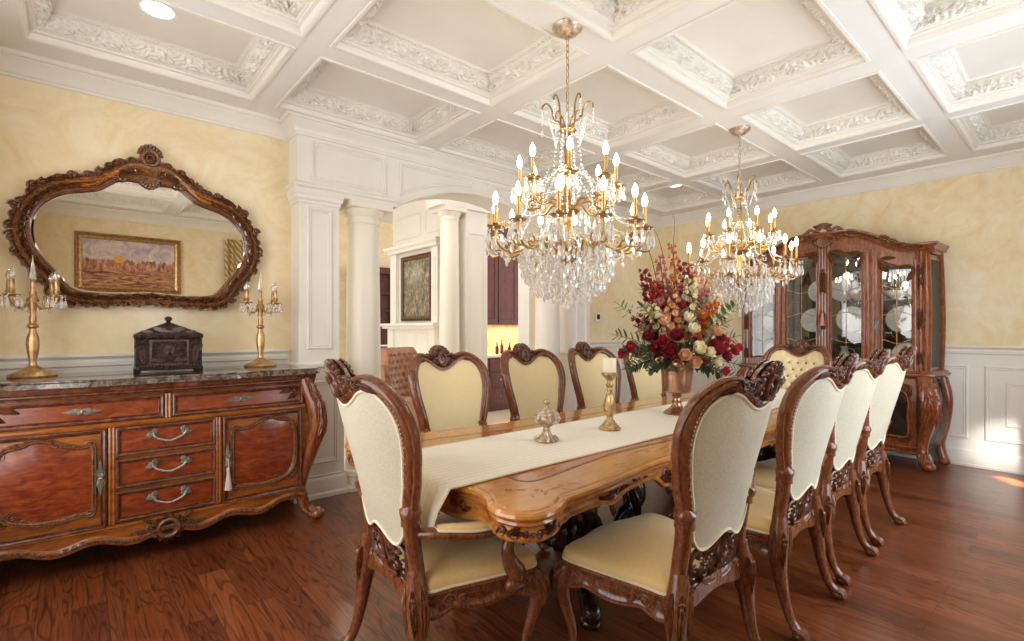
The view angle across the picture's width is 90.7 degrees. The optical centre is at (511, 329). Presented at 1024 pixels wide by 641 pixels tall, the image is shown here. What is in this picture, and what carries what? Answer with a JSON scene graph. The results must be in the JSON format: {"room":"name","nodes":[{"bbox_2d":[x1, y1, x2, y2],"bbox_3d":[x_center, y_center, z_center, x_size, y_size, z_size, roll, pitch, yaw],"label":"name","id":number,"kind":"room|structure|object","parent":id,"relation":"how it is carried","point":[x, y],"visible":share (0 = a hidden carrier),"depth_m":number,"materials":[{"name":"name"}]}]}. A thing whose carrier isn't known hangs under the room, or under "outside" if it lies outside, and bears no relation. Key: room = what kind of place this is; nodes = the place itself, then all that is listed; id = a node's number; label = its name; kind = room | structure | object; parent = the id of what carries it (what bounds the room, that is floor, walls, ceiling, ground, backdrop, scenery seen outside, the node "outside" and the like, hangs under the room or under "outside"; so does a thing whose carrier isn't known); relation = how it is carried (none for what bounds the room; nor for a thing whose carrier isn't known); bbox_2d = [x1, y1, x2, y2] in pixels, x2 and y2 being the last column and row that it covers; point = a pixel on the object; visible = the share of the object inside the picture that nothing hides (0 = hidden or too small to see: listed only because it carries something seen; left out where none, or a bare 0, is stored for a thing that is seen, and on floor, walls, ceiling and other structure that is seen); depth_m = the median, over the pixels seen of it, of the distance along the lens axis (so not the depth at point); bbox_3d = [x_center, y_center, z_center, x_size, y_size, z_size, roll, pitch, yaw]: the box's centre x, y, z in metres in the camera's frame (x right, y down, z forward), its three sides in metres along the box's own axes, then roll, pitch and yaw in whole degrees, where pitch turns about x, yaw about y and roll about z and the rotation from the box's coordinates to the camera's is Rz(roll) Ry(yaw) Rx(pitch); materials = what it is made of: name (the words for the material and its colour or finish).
{"room":"dining room","nodes":[
{"label":"dining room","id":0,"kind":"room"},
{"bbox_2d":[0,75,290,361],"bbox_3d":[-2.577,-0.310,3.498,2.020,3.300,0.120,0,0,-41],"label":"wall","id":1,"kind":"structure","parent":0,"point":[45,131],"depth_m":3.40,"materials":[{"name":"yellow paint"}]},
{"bbox_2d":[2,144,262,310],"bbox_3d":[-2.461,-0.693,3.441,1.424,1.124,0.093,0,0,-41],"label":"wall mirror","id":2,"kind":"object","parent":1,"relation":"attached to","point":[139,232],"visible":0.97,"depth_m":3.39,"materials":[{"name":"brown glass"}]},
{"bbox_2d":[31,181,244,295],"bbox_3d":[-2.472,-0.612,3.453,1.198,0.772,0.001,0,0,-41],"label":"mirror glass","id":3,"kind":"object","parent":2,"relation":"attached to","point":[127,238],"depth_m":3.41,"materials":[{"name":"clear"}]},
{"bbox_2d":[287,190,343,362],"bbox_3d":[-1.627,-0.400,4.158,0.380,1.360,0.310,0,0,-41],"label":"pilaster","id":4,"kind":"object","parent":1,"relation":"attached to","point":[314,216],"depth_m":4.05,"materials":[{"name":"white paint"}]},
{"bbox_2d":[287,362,348,503],"bbox_3d":[-1.618,0.802,4.148,0.432,1.075,0.336,0,0,-41],"label":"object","id":5,"kind":"structure","parent":1,"relation":"attached to","point":[327,477],"depth_m":4.07,"materials":[{"name":"white paint"}]},
{"bbox_2d":[0,340,1023,474],"bbox_3d":[1.055,0.750,3.428,7.170,1.180,4.750,0,0,-41],"label":"wainscoting","id":6,"kind":"structure","parent":1,"relation":"attached to","point":[986,431],"depth_m":4.82,"materials":[{"name":"white paint"}]},
{"bbox_2d":[339,216,392,360],"bbox_3d":[-4.874,-0.590,11.399,14.400,3.860,1.600,0,0,-41],"label":"wall","id":7,"kind":"structure","parent":0,"point":[385,229],"depth_m":11.32,"materials":[{"name":"yellow paint"}]},
{"bbox_2d":[339,212,392,223],"bbox_3d":[-2.620,-2.565,8.959,14.200,0.090,8.240,0,0,-41],"label":"ceiling","id":8,"kind":"structure","parent":0,"point":[388,218],"depth_m":11.51,"materials":[{"name":"paint"}]},
{"bbox_2d":[393,200,439,322],"bbox_3d":[-1.623,-0.590,9.335,0.200,3.860,2.020,0,0,-41],"label":"wall","id":9,"kind":"structure","parent":0,"point":[409,226],"depth_m":9.46,"materials":[{"name":"white paint"}]},
{"bbox_2d":[380,209,439,353],"bbox_3d":[-1.804,-0.410,9.178,0.280,3.500,2.220,0,0,-41],"label":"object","id":10,"kind":"structure","parent":9,"relation":"attached to","point":[420,336],"depth_m":9.16,"materials":[{"name":"white paint"}]},
{"bbox_2d":[401,251,430,320],"bbox_3d":[-1.764,-0.760,9.292,0.050,1.220,1.100,0,0,-41],"label":"framed painting","id":11,"kind":"object","parent":9,"relation":"attached to","point":[415,269],"visible":0.96,"depth_m":9.30},
{"bbox_2d":[289,134,591,234],"bbox_3d":[-0.438,-1.365,5.198,3.520,0.570,0.300,0,0,-41],"label":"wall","id":12,"kind":"structure","parent":0,"point":[329,164],"depth_m":4.42,"materials":[{"name":"white paint"}]},
{"bbox_2d":[339,199,392,492],"bbox_3d":[-1.306,0.130,4.444,0.426,2.420,0.426,0,0,-41],"label":"column","id":13,"kind":"structure","parent":12,"relation":"attached to","point":[363,339],"depth_m":4.32,"materials":[{"name":"paint"}]},
{"bbox_2d":[280,111,594,237],"bbox_3d":[-0.405,-1.365,5.161,3.716,0.571,0.398,0,0,-41],"label":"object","id":14,"kind":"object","parent":12,"relation":"attached to","point":[293,123],"depth_m":4.40,"materials":[{"name":"white paint"}]},
{"bbox_2d":[0,46,1023,227],"bbox_3d":[1.055,-1.583,3.428,7.170,0.135,4.750,0,0,-41],"label":"crown molding","id":15,"kind":"structure","parent":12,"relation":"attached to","point":[14,63],"depth_m":3.82,"materials":[{"name":"white paint"}]},
{"bbox_2d":[530,233,559,358],"bbox_3d":[0.415,0.130,5.939,0.426,2.420,0.426,0,0,-41],"label":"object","id":16,"kind":"structure","parent":12,"relation":"attached to","point":[547,314],"depth_m":5.82,"materials":[{"name":"paint"}]},
{"bbox_2d":[459,210,535,366],"bbox_3d":[-0.146,-0.590,7.100,1.377,3.860,0.474,0,0,22],"label":"door frame","id":17,"kind":"object","parent":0,"point":[472,224],"visible":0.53,"depth_m":7.13,"materials":[{"name":"white paint"}]},
{"bbox_2d":[487,212,517,352],"bbox_3d":[-0.022,-0.590,9.323,2.200,3.860,0.100,0,0,-41],"label":"wall","id":18,"kind":"structure","parent":0,"point":[508,334],"depth_m":9.10,"materials":[{"name":"paint"}]},
{"bbox_2d":[487,224,517,324],"bbox_3d":[-0.052,-0.905,8.931,2.600,1.650,0.450,0,0,-41],"label":"upper cabinet","id":19,"kind":"object","parent":18,"relation":"attached to","point":[502,281],"visible":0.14,"depth_m":8.62,"materials":[{"name":"brown wood"}]},
{"bbox_2d":[0,409,1023,640],"bbox_3d":[-0.794,1.380,7.392,15.500,0.080,13.800,0,0,-41],"label":"floor","id":20,"kind":"structure","parent":0,"point":[954,571],"depth_m":2.64,"materials":[{"name":"brown wood"}]},
{"bbox_2d":[0,363,327,561],"bbox_3d":[-2.222,0.806,3.211,1.903,1.068,0.698,0,0,-41],"label":"sideboard","id":21,"kind":"object","parent":20,"relation":"on","point":[123,457],"visible":1,"depth_m":2.93,"materials":[{"name":"orange wood"}]},
{"bbox_2d":[0,255,67,377],"bbox_3d":[-2.746,-0.079,2.900,0.264,0.700,0.280,0,0,42],"label":"candelabra","id":22,"kind":"object","parent":21,"relation":"on","point":[32,370],"visible":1,"depth_m":2.88,"materials":[{"name":"gold metal"}]},
{"bbox_2d":[133,316,202,372],"bbox_3d":[-2.245,0.093,3.307,0.373,0.357,0.219,0,0,-38],"label":"lacquer casket","id":23,"kind":"object","parent":21,"relation":"on","point":[168,345],"visible":1,"depth_m":3.23,"materials":[{"name":"brown wood"}]},
{"bbox_2d":[225,460,231,490],"bbox_3d":[-1.786,0.915,3.185,0.043,0.190,0.043,0,0,-41],"label":"tassel","id":24,"kind":"object","parent":21,"relation":"hanging from","point":[228,486],"visible":1,"depth_m":3.18,"materials":[{"name":"beige"}]},
{"bbox_2d":[238,271,282,366],"bbox_3d":[-1.849,-0.079,3.720,0.280,0.700,0.264,0,0,-31],"label":"candelabra","id":25,"kind":"object","parent":21,"relation":"on","point":[260,361],"visible":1,"depth_m":3.70,"materials":[{"name":"gold metal"}]},
{"bbox_2d":[380,267,389,347],"bbox_3d":[-2.483,-0.035,12.132,2.870,2.750,0.430,0,0,-41],"label":"bookcase","id":26,"kind":"object","parent":20,"relation":"on","point":[384,272],"visible":0.02,"depth_m":11.62,"materials":[{"name":"brown wood"}]},
{"bbox_2d":[381,347,419,430],"bbox_3d":[-1.118,0.779,5.922,0.780,1.122,0.826,0,0,29],"label":"chair","id":27,"kind":"object","parent":20,"relation":"on","point":[395,361],"visible":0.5,"depth_m":5.92,"materials":[{"name":"brown leather"}]},
{"bbox_2d":[324,358,551,640],"bbox_3d":[-0.351,0.723,2.034,0.782,1.235,0.725,0,0,-37],"label":"dining chair","id":28,"kind":"object","parent":20,"relation":"on","point":[442,568],"visible":0.93,"depth_m":1.81,"materials":[{"name":"beige fabric"}]},
{"bbox_2d":[432,205,466,353],"bbox_3d":[-0.869,-0.150,7.036,0.406,3.040,0.406,0,0,-41],"label":"column","id":29,"kind":"structure","parent":20,"relation":"on","point":[449,308],"depth_m":6.92,"materials":[{"name":"paint"}]},
{"bbox_2d":[426,199,490,213],"bbox_3d":[-0.741,-2.095,7.147,0.860,0.850,0.360,0,0,-41],"label":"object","id":30,"kind":"structure","parent":29,"relation":"on","point":[434,203],"depth_m":6.94,"materials":[{"name":"white paint"}]},
{"bbox_2d":[408,345,549,549],"bbox_3d":[-0.257,0.723,3.135,0.721,1.235,0.782,0,0,-42],"label":"dining chair","id":31,"kind":"object","parent":20,"relation":"on","point":[448,390],"visible":0.43,"depth_m":3.32,"materials":[{"name":"beige fabric"}]},
{"bbox_2d":[419,361,480,430],"bbox_3d":[-0.408,0.492,3.301,0.495,0.566,0.144,0,0,-42],"label":"cushion","id":32,"kind":"object","parent":31,"relation":"on","point":[449,391],"depth_m":3.31,"materials":[{"name":"beige fabric"}]},
{"bbox_2d":[487,357,508,411],"bbox_3d":[0.041,0.900,8.869,2.500,0.880,0.627,0,0,-41],"label":"base cabinet","id":33,"kind":"object","parent":20,"relation":"on","point":[498,400],"visible":0.09,"depth_m":8.25,"materials":[{"name":"brown wood"}]},
{"bbox_2d":[487,353,500,357],"bbox_3d":[0.033,0.440,8.879,2.600,0.040,0.640,0,0,-41],"label":"countertop","id":34,"kind":"structure","parent":33,"relation":"on","point":[489,355],"depth_m":8.22,"materials":[{"name":"beige stone"}]},
{"bbox_2d":[495,342,498,353],"bbox_3d":[-0.253,0.320,8.552,0.060,0.200,0.058,0,0,-41],"label":"bottle","id":35,"kind":"object","parent":34,"relation":"on","point":[496,347],"visible":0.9,"depth_m":8.54,"materials":[{"name":"brown glass"}]},
{"bbox_2d":[500,340,503,353],"bbox_3d":[-0.173,0.300,8.674,0.060,0.240,0.058,0,0,-41],"label":"bottle","id":36,"kind":"object","parent":34,"relation":"on","point":[501,345],"visible":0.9,"depth_m":8.65,"materials":[{"name":"brown glass"}]},
{"bbox_2d":[500,343,616,516],"bbox_3d":[0.299,0.723,3.619,0.721,1.235,0.782,0,0,-41],"label":"dining chair","id":37,"kind":"object","parent":20,"relation":"on","point":[529,377],"visible":0.47,"depth_m":3.81,"materials":[{"name":"beige fabric"}]},
{"bbox_2d":[509,357,557,419],"bbox_3d":[0.152,0.492,3.788,0.495,0.566,0.144,0,0,-41],"label":"cushion","id":38,"kind":"object","parent":37,"relation":"on","point":[532,380],"depth_m":3.80,"materials":[{"name":"beige fabric"}]},
{"bbox_2d":[345,391,778,631],"bbox_3d":[1.100,0.954,3.368,4.051,0.771,1.395,0,0,-41],"label":"dining table","id":39,"kind":"object","parent":20,"relation":"on","point":[557,504],"visible":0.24,"depth_m":2.06,"materials":[{"name":"brown wood"}]},
{"bbox_2d":[420,389,785,527],"bbox_3d":[1.113,0.669,3.341,4.158,0.217,0.603,0,0,-41],"label":"table runner","id":40,"kind":"object","parent":39,"relation":"on","point":[445,467],"visible":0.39,"depth_m":2.38,"materials":[{"name":"beige fabric"}]},
{"bbox_2d":[533,399,560,443],"bbox_3d":[0.174,0.457,2.543,0.143,0.214,0.143,0,0,-41],"label":"lidded bowl","id":41,"kind":"object","parent":40,"relation":"on","point":[546,417],"visible":1,"depth_m":2.51,"materials":[{"name":"gold metal"}]},
{"bbox_2d":[599,358,620,430],"bbox_3d":[0.550,0.359,2.850,0.124,0.408,0.124,0,0,-41],"label":"candlestick","id":42,"kind":"object","parent":40,"relation":"on","point":[609,373],"visible":1,"depth_m":2.82,"materials":[{"name":"gold metal"}]},
{"bbox_2d":[603,358,615,372],"bbox_3d":[0.550,0.202,2.850,0.074,0.080,0.074,0,0,-41],"label":"candle","id":43,"kind":"object","parent":42,"relation":"on","point":[609,364],"depth_m":2.82,"materials":[{"name":"beige wax"}]},
{"bbox_2d":[661,362,693,415],"bbox_3d":[1.101,0.389,3.382,0.228,0.350,0.228,0,0,-41],"label":"urn","id":44,"kind":"object","parent":40,"relation":"on","point":[674,383],"visible":0.81,"depth_m":3.31,"materials":[{"name":"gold metal"}]},
{"bbox_2d":[661,362,693,394],"bbox_3d":[1.101,0.324,3.382,0.228,0.220,0.228,0,0,-41],"label":"cup","id":45,"kind":"object","parent":44,"relation":"on","point":[674,383],"depth_m":3.30,"materials":[{"name":"orange metal"}]},
{"bbox_2d":[611,215,747,378],"bbox_3d":[1.095,-0.217,3.352,0.850,1.158,0.622,0,0,18],"label":"flower arrangement","id":46,"kind":"object","parent":44,"relation":"in","point":[670,322],"visible":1,"depth_m":3.28,"materials":[{"name":"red plant"}]},
{"bbox_2d":[568,341,672,503],"bbox_3d":[0.835,0.723,4.085,0.721,1.235,0.782,0,0,-41],"label":"dining chair","id":47,"kind":"object","parent":20,"relation":"on","point":[585,362],"visible":0.41,"depth_m":4.25,"materials":[{"name":"beige fabric"}]},
{"bbox_2d":[575,354,614,407],"bbox_3d":[0.688,0.492,4.254,0.495,0.566,0.144,0,0,-41],"label":"cushion","id":48,"kind":"object","parent":47,"relation":"on","point":[588,367],"depth_m":4.24,"materials":[{"name":"beige fabric"}]},
{"bbox_2d":[622,340,666,400],"bbox_3d":[1.379,0.723,4.557,0.721,1.235,0.782,0,0,-41],"label":"dining chair","id":49,"kind":"object","parent":20,"relation":"on","point":[643,386],"visible":0.13,"depth_m":4.71,"materials":[{"name":"beige fabric"}]},
{"bbox_2d":[629,352,660,399],"bbox_3d":[1.231,0.492,4.726,0.495,0.566,0.144,0,0,-41],"label":"cushion","id":50,"kind":"object","parent":49,"relation":"on","point":[645,386],"depth_m":4.72,"materials":[{"name":"beige fabric"}]},
{"bbox_2d":[549,360,785,640],"bbox_3d":[0.651,0.723,1.998,0.721,1.235,0.782,0,0,-40],"label":"dining chair","id":51,"kind":"object","parent":20,"relation":"on","point":[661,566],"visible":0.99,"depth_m":1.78,"materials":[{"name":"beige fabric"}]},
{"bbox_2d":[668,353,858,640],"bbox_3d":[1.266,0.723,2.526,0.721,1.235,0.782,0,0,-42],"label":"dining chair","id":52,"kind":"object","parent":20,"relation":"on","point":[808,409],"visible":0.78,"depth_m":2.25,"materials":[{"name":"beige fabric"}]},
{"bbox_2d":[762,340,831,389],"bbox_3d":[2.598,0.723,4.776,0.782,1.235,0.725,0,0,-41],"label":"dining chair","id":53,"kind":"object","parent":20,"relation":"on","point":[797,358],"visible":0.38,"depth_m":4.95,"materials":[{"name":"beige fabric"}]},
{"bbox_2d":[770,351,822,388],"bbox_3d":[2.769,0.492,4.925,0.148,0.566,0.499,0,0,-41],"label":"cushion","id":54,"kind":"object","parent":53,"relation":"on","point":[796,363],"depth_m":4.95,"materials":[{"name":"beige fabric"}]},
{"bbox_2d":[753,349,890,585],"bbox_3d":[1.773,0.723,3.013,0.721,1.235,0.782,0,0,-41],"label":"dining chair","id":55,"kind":"object","parent":20,"relation":"on","point":[838,479],"visible":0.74,"depth_m":2.75,"materials":[{"name":"beige fabric"}]},
{"bbox_2d":[735,223,952,471],"bbox_3d":[3.496,0.097,5.583,0.598,2.487,2.024,0,0,-41],"label":"china cabinet","id":56,"kind":"object","parent":20,"relation":"on","point":[917,427],"visible":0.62,"depth_m":5.19,"materials":[{"name":"brown wood"}]},
{"bbox_2d":[763,311,772,331],"bbox_3d":[3.185,-0.099,6.161,0.052,0.261,0.264,0,0,-38],"label":"dinner plate","id":57,"kind":"object","parent":56,"relation":"on","point":[767,320],"visible":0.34,"depth_m":6.21,"materials":[{"name":"white ceramic"}]},
{"bbox_2d":[764,341,772,353],"bbox_3d":[3.199,0.267,6.146,0.052,0.261,0.264,0,0,-38],"label":"dinner plate","id":58,"kind":"object","parent":56,"relation":"on","point":[769,345],"visible":0.15,"depth_m":6.22,"materials":[{"name":"white ceramic"}]},
{"bbox_2d":[800,308,815,331],"bbox_3d":[3.474,-0.105,5.829,0.055,0.274,0.277,0,0,-38],"label":"dinner plate","id":59,"kind":"object","parent":56,"relation":"on","point":[808,321],"visible":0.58,"depth_m":5.86,"materials":[{"name":"white ceramic"}]},
{"bbox_2d":[808,281,832,301],"bbox_3d":[3.520,-0.439,5.776,0.052,0.261,0.264,0,0,-38],"label":"dinner plate","id":60,"kind":"object","parent":56,"relation":"on","point":[812,294],"visible":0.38,"depth_m":5.83,"materials":[{"name":"white ceramic"}]},
{"bbox_2d":[820,313,824,325],"bbox_3d":[3.340,-0.125,5.448,0.048,0.170,0.048,0,0,-41],"label":"tassel","id":61,"kind":"object","parent":56,"relation":"hanging from","point":[822,323],"visible":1,"depth_m":5.44,"materials":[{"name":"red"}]},
{"bbox_2d":[832,276,858,300],"bbox_3d":[3.670,-0.452,5.602,0.058,0.287,0.290,0,0,-38],"label":"dinner plate","id":62,"kind":"object","parent":56,"relation":"on","point":[844,283],"visible":0.86,"depth_m":5.61,"materials":[{"name":"white ceramic"}]},
{"bbox_2d":[839,346,854,353],"bbox_3d":[3.618,0.290,5.494,0.124,0.215,0.142,0,0,-4],"label":"pitcher","id":63,"kind":"object","parent":56,"relation":"on","point":[844,349],"visible":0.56,"depth_m":5.47,"materials":[{"name":"grey ceramic"}]},
{"bbox_2d":[758,259,936,366],"bbox_3d":[3.706,-0.145,5.766,0.009,1.130,1.760,0,0,-41],"label":"mirror","id":64,"kind":"object","parent":56,"relation":"on","point":[809,276],"depth_m":5.71,"materials":[{"name":"mirror"}]},
{"bbox_2d":[836,306,860,331],"bbox_3d":[3.716,-0.112,5.549,0.058,0.287,0.290,0,0,-38],"label":"dinner plate","id":65,"kind":"object","parent":56,"relation":"on","point":[844,321],"visible":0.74,"depth_m":5.57,"materials":[{"name":"white ceramic"}]},
{"bbox_2d":[848,293,860,300],"bbox_3d":[3.702,-0.345,5.405,0.196,0.075,0.196,0,0,-41],"label":"bowl","id":66,"kind":"object","parent":56,"relation":"on","point":[856,296],"visible":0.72,"depth_m":5.37,"materials":[{"name":"white ceramic"}]},
{"bbox_2d":[852,325,860,331],"bbox_3d":[3.728,-0.005,5.375,0.196,0.075,0.196,0,0,-41],"label":"bowl","id":67,"kind":"object","parent":56,"relation":"on","point":[857,327],"visible":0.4,"depth_m":5.36,"materials":[{"name":"white ceramic"}]},
{"bbox_2d":[883,290,908,298],"bbox_3d":[3.919,-0.351,5.156,0.225,0.086,0.225,0,0,-41],"label":"bowl","id":68,"kind":"object","parent":56,"relation":"on","point":[890,293],"visible":0.87,"depth_m":5.10,"materials":[{"name":"white ceramic"}]},
{"bbox_2d":[885,306,910,331],"bbox_3d":[4.012,-0.105,5.210,0.055,0.274,0.277,0,0,-38],"label":"dinner plate","id":69,"kind":"object","parent":56,"relation":"on","point":[903,320],"visible":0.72,"depth_m":5.22,"materials":[{"name":"white ceramic"}]},
{"bbox_2d":[891,343,910,353],"bbox_3d":[4.038,0.267,5.180,0.052,0.261,0.264,0,0,-38],"label":"dinner plate","id":70,"kind":"object","parent":56,"relation":"on","point":[899,346],"visible":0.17,"depth_m":5.24,"materials":[{"name":"white ceramic"}]},
{"bbox_2d":[900,286,910,298],"bbox_3d":[4.028,-0.380,5.091,0.130,0.144,0.164,0,0,-3],"label":"teapot","id":71,"kind":"object","parent":56,"relation":"on","point":[908,295],"visible":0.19,"depth_m":5.07,"materials":[{"name":"white ceramic"}]},
{"bbox_2d":[854,346,916,545],"bbox_3d":[2.305,0.723,3.495,0.721,1.235,0.782,0,0,-40],"label":"dining chair","id":72,"kind":"object","parent":20,"relation":"on","point":[871,457],"visible":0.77,"depth_m":3.22,"materials":[{"name":"beige fabric"}]},
{"bbox_2d":[0,0,1023,216],"bbox_3d":[1.045,-1.775,3.439,7.370,0.250,4.980,0,0,-41],"label":"ceiling","id":73,"kind":"structure","parent":0,"point":[859,18],"depth_m":3.29,"materials":[{"name":"paint"}]},
{"bbox_2d":[15,0,295,101],"bbox_3d":[-2.017,-1.721,2.910,1.207,0.168,0.919,0,0,-41],"label":"ceiling panel","id":74,"kind":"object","parent":73,"relation":"attached to","point":[193,48],"depth_m":3.08,"materials":[{"name":"white paint"}]},
{"bbox_2d":[138,0,176,19],"bbox_3d":[-2.000,-1.802,2.859,0.180,0.007,0.180,0,0,-41],"label":"recessed light","id":75,"kind":"object","parent":74,"relation":"attached to","point":[158,10],"visible":0.96,"depth_m":2.85,"materials":[{"name":"white paint"}]},
{"bbox_2d":[199,0,334,38],"bbox_3d":[-1.319,-1.721,2.107,1.207,0.168,0.951,0,0,-41],"label":"ceiling panel","id":76,"kind":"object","parent":73,"relation":"attached to","point":[297,18],"depth_m":2.68,"materials":[{"name":"white paint"}]},
{"bbox_2d":[274,56,480,145],"bbox_3d":[-0.999,-1.721,3.795,1.215,0.168,0.919,0,0,-41],"label":"ceiling panel","id":77,"kind":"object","parent":73,"relation":"attached to","point":[330,90],"depth_m":3.95,"materials":[{"name":"white paint"}]},
{"bbox_2d":[329,0,589,107],"bbox_3d":[-0.301,-1.721,2.993,1.215,0.168,0.951,0,0,-41],"label":"ceiling panel","id":78,"kind":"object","parent":73,"relation":"attached to","point":[483,52],"depth_m":3.13,"materials":[{"name":"white paint"}]},
{"bbox_2d":[435,118,594,174],"bbox_3d":[0.030,-1.721,4.690,1.192,0.168,0.919,0,0,-41],"label":"ceiling panel","id":79,"kind":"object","parent":73,"relation":"attached to","point":[499,143],"depth_m":4.89,"materials":[{"name":"white paint"}]},
{"bbox_2d":[485,18,655,309],"bbox_3d":[0.303,-0.877,2.761,0.903,1.546,0.892,0,0,-33],"label":"chandelier","id":80,"kind":"object","parent":73,"relation":"hanging from","point":[535,253],"visible":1,"depth_m":2.65,"materials":[{"name":"gold metal"}]},
{"bbox_2d":[508,64,703,148],"bbox_3d":[0.728,-1.721,3.887,1.192,0.168,0.951,0,0,-41],"label":"ceiling panel","id":81,"kind":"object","parent":73,"relation":"attached to","point":[626,109],"depth_m":4.03,"materials":[{"name":"white paint"}]},
{"bbox_2d":[542,158,672,195],"bbox_3d":[1.054,-1.721,5.579,1.157,0.168,0.919,0,0,-41],"label":"ceiling panel","id":82,"kind":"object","parent":73,"relation":"attached to","point":[628,175],"depth_m":5.79,"materials":[{"name":"white paint"}]},
{"bbox_2d":[539,0,693,43],"bbox_3d":[0.420,-1.721,2.163,1.215,0.168,0.924,0,0,-41],"label":"ceiling panel","id":83,"kind":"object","parent":73,"relation":"attached to","point":[611,20],"depth_m":2.71,"materials":[{"name":"white paint"}]},
{"bbox_2d":[616,183,726,212],"bbox_3d":[2.019,-1.721,6.418,1.130,0.168,0.919,0,0,-41],"label":"ceiling panel","id":84,"kind":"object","parent":73,"relation":"attached to","point":[665,199],"depth_m":6.71,"materials":[{"name":"white paint"}]},
{"bbox_2d":[619,123,775,178],"bbox_3d":[1.751,-1.721,4.777,1.157,0.168,0.951,0,0,-41],"label":"coffer","id":85,"kind":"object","parent":73,"relation":"attached to","point":[709,148],"depth_m":4.99,"materials":[{"name":"white paint"}]},
{"bbox_2d":[682,125,803,315],"bbox_3d":[1.876,-0.877,4.168,0.903,1.546,0.892,0,0,-40],"label":"chandelier","id":86,"kind":"object","parent":73,"relation":"hanging from","point":[737,277],"visible":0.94,"depth_m":4.05,"materials":[{"name":"gold metal"}]},
{"bbox_2d":[629,0,870,109],"bbox_3d":[1.450,-1.721,3.057,1.192,0.168,0.924,0,0,-41],"label":"coffer","id":87,"kind":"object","parent":73,"relation":"attached to","point":[747,51],"depth_m":3.19,"materials":[{"name":"white paint"}]},
{"bbox_2d":[691,159,821,196],"bbox_3d":[2.716,-1.721,5.616,1.130,0.168,0.951,0,0,-41],"label":"ceiling panel","id":88,"kind":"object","parent":73,"relation":"attached to","point":[779,174],"depth_m":5.83,"materials":[{"name":"white paint"}]},
{"bbox_2d":[736,70,920,151],"bbox_3d":[2.473,-1.721,3.947,1.157,0.168,0.924,0,0,-41],"label":"coffer","id":89,"kind":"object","parent":73,"relation":"attached to","point":[868,103],"depth_m":4.11,"materials":[{"name":"white paint"}]},
{"bbox_2d":[800,124,949,177],"bbox_3d":[3.438,-1.721,4.786,1.130,0.168,0.924,0,0,-41],"label":"ceiling panel","id":90,"kind":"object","parent":73,"relation":"attached to","point":[917,144],"depth_m":5.00,"materials":[{"name":"white paint"}]},
{"bbox_2d":[868,0,1023,50],"bbox_3d":[2.158,-1.721,2.243,1.192,0.168,0.929,0,0,-41],"label":"coffer","id":91,"kind":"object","parent":73,"relation":"attached to","point":[912,23],"depth_m":2.74,"materials":[{"name":"white paint"}]},
{"bbox_2d":[910,24,1023,113],"bbox_3d":[3.180,-1.721,3.132,1.157,0.168,0.929,0,0,-41],"label":"coffer","id":92,"kind":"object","parent":73,"relation":"attached to","point":[988,69],"depth_m":3.45,"materials":[{"name":"white paint"}]},
{"bbox_2d":[949,100,1023,151],"bbox_3d":[4.146,-1.721,3.971,1.130,0.168,0.929,0,0,-41],"label":"coffer","id":93,"kind":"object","parent":73,"relation":"attached to","point":[1003,125],"depth_m":4.37,"materials":[{"name":"white paint"}]},
{"bbox_2d":[590,213,658,341],"bbox_3d":[1.518,-0.310,7.057,1.950,3.300,0.120,0,0,-41],"label":"wall","id":94,"kind":"structure","parent":0,"point":[624,285],"depth_m":6.98,"materials":[{"name":"yellow paint"}]},
{"bbox_2d":[560,351,577,411],"bbox_3d":[0.767,0.802,6.221,0.432,1.075,0.336,0,0,-41],"label":"column pedestal","id":95,"kind":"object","parent":94,"relation":"attached to","point":[570,401],"depth_m":6.04,"materials":[{"name":"white paint"}]},
{"bbox_2d":[559,245,589,350],"bbox_3d":[0.758,-0.400,6.231,0.380,1.360,0.310,0,0,-41],"label":"column","id":96,"kind":"structure","parent":94,"relation":"attached to","point":[574,321],"depth_m":6.13,"materials":[{"name":"white paint"}]},
{"bbox_2d":[595,313,600,320],"bbox_3d":[1.124,-0.160,6.618,0.110,0.110,0.026,0,0,-41],"label":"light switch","id":97,"kind":"object","parent":94,"relation":"attached to","point":[597,315],"visible":1,"depth_m":6.60,"materials":[{"name":"white"}]},
{"bbox_2d":[659,165,1023,346],"bbox_3d":[3.806,-0.310,5.819,0.120,3.300,4.750,0,0,-41],"label":"wall","id":98,"kind":"structure","parent":0,"point":[980,216],"depth_m":5.04,"materials":[{"name":"yellow paint"}]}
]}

